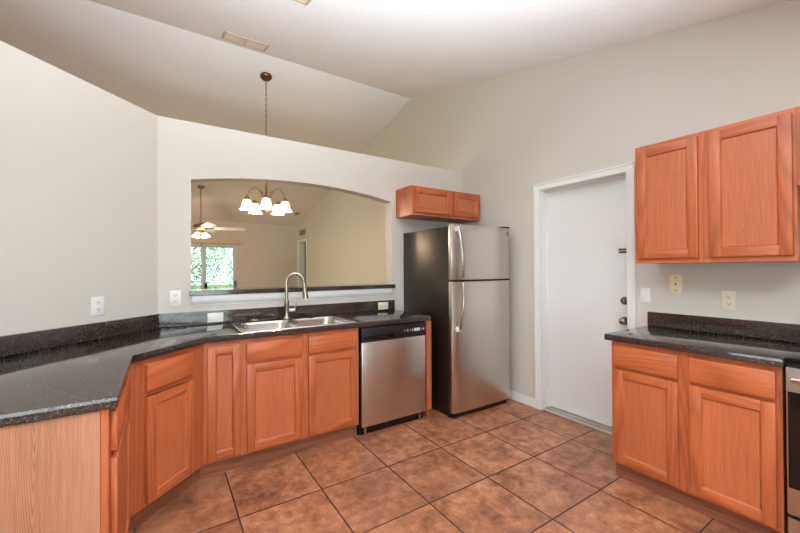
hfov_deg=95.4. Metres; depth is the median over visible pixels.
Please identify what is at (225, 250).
tree
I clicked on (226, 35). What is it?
ceiling vent
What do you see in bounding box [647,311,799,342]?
backsplash
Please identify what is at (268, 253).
wall
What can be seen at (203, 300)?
trim
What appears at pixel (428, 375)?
end panel
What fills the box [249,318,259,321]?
strainer
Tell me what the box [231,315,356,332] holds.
sink
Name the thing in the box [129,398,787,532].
floor
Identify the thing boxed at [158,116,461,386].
wall
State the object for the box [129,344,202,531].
base cabinet
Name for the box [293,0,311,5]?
ceiling vent
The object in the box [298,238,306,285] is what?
trim
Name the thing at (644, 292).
light switch
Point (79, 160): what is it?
wall
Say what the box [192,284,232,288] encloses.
ground
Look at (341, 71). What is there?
ceiling
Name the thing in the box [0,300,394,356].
backsplash
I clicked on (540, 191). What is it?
trim
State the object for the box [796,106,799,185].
upper cabinet
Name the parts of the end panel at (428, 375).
panel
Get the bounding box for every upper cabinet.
[396,185,479,223]
[635,107,799,263]
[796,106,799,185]
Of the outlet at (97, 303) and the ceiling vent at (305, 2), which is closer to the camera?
the outlet at (97, 303)
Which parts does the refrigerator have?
handle, handle, freezer door, fridge door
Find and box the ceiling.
[0,0,790,225]
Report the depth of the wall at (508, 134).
3.10 m
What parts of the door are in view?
knob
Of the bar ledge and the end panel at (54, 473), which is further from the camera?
the bar ledge
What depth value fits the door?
3.17 m
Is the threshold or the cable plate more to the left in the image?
the threshold
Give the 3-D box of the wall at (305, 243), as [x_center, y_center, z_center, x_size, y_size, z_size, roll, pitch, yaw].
[-1.490,0.111,9.315,1.350,2.600,2.250,0,0,-33]
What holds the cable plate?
attached to the wall at (508, 134)
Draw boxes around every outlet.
[91,296,103,315]
[170,290,180,305]
[378,302,387,309]
[721,291,735,309]
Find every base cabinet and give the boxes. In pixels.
[109,372,130,532]
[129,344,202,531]
[200,339,244,478]
[244,328,358,466]
[612,341,787,532]
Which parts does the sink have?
bowl, bowl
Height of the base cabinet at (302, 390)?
0.874 m
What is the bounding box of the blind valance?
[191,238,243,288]
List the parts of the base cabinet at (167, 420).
drawer, door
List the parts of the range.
glass panel, storage drawer, handle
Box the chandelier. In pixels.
[240,72,291,214]
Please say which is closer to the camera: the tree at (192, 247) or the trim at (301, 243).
the trim at (301, 243)
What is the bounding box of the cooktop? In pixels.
[784,350,799,364]
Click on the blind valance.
(193, 240)
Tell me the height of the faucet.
0.399 m
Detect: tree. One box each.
[191,247,222,288]
[191,247,232,288]
[207,248,232,288]
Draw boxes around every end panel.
[0,409,108,532]
[422,320,431,416]
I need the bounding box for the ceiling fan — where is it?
[191,185,245,238]
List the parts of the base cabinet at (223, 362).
door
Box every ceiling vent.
[221,31,269,51]
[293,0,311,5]
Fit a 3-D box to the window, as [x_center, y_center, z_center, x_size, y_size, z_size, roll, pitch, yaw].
[-4.556,0.405,8.472,1.420,1.875,0.140,0,0,-33]
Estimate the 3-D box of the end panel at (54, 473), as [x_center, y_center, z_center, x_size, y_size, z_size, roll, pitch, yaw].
[-1.237,0.916,1.053,0.619,0.873,0.013,0,0,-33]
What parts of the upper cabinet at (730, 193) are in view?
door, door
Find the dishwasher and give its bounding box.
[358,321,425,435]
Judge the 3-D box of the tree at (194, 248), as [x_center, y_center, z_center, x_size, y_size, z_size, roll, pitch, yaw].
[-6.428,-0.532,10.986,2.131,4.222,2.128,0,0,-33]
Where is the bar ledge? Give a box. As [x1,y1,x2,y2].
[189,283,394,295]
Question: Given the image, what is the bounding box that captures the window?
[191,243,236,288]
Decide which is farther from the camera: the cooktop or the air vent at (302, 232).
the air vent at (302, 232)
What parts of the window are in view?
sash, sash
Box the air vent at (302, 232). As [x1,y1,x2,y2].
[299,228,305,235]
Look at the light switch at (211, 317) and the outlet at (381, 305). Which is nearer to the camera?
the light switch at (211, 317)
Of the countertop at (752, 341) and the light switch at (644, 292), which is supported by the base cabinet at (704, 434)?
the countertop at (752, 341)
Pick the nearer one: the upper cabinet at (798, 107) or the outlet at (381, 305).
the upper cabinet at (798, 107)
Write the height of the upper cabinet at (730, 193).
0.778 m
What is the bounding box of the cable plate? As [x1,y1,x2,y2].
[669,275,681,292]
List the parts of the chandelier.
lamp shade, arm, lamp shade, chain, lamp shade, lamp shade, lamp shade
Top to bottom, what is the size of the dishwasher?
0.868 m
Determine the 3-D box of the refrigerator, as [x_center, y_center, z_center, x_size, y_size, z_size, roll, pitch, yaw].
[0.590,0.486,3.718,0.756,1.749,0.870,0,0,-33]
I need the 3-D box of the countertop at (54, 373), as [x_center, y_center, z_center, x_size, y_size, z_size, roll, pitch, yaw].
[-0.774,0.413,2.350,2.809,0.140,1.696,0,0,-33]
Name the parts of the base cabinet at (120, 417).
frame, drawer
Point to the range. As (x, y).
(792, 360)
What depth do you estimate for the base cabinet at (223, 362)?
2.37 m
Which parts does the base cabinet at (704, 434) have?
drawer, door, drawer, door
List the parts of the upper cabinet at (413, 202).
door, door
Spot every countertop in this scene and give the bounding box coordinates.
[0,300,430,427]
[604,311,799,367]
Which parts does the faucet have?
lever handle, spout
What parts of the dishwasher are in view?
kick plate, control panel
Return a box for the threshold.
[542,406,612,435]
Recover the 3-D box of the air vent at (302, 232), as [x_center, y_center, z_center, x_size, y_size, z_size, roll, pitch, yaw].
[-2.501,-0.873,9.342,0.014,0.170,0.480,0,0,-33]
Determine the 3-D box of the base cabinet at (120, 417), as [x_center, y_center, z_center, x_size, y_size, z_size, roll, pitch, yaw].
[-1.416,0.918,1.365,0.620,0.874,0.704,0,0,-33]
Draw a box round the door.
[548,177,626,426]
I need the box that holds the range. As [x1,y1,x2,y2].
[784,350,799,532]
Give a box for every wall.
[0,41,157,335]
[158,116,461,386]
[191,220,297,287]
[298,0,799,398]
[305,243,305,281]
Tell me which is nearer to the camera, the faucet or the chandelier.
the faucet
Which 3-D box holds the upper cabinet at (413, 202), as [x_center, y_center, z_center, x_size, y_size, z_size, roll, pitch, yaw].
[0.434,-0.658,3.966,0.938,0.293,0.310,0,0,-33]
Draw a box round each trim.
[192,288,391,305]
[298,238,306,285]
[533,162,636,409]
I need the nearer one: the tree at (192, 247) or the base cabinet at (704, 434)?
the base cabinet at (704, 434)
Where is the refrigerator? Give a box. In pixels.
[403,224,509,418]
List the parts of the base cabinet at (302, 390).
drawer, door, drawer, door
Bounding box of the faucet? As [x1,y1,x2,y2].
[283,272,308,318]
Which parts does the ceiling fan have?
lamp shade, motor, blade, blade, blade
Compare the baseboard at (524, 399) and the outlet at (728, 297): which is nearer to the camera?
the outlet at (728, 297)
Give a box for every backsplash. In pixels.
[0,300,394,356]
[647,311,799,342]
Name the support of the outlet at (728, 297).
attached to the wall at (508, 134)
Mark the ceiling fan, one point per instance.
(200, 226)
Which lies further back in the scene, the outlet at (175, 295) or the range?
the outlet at (175, 295)
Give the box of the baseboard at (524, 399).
[510,390,534,407]
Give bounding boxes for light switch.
[207,312,222,322]
[640,288,650,302]

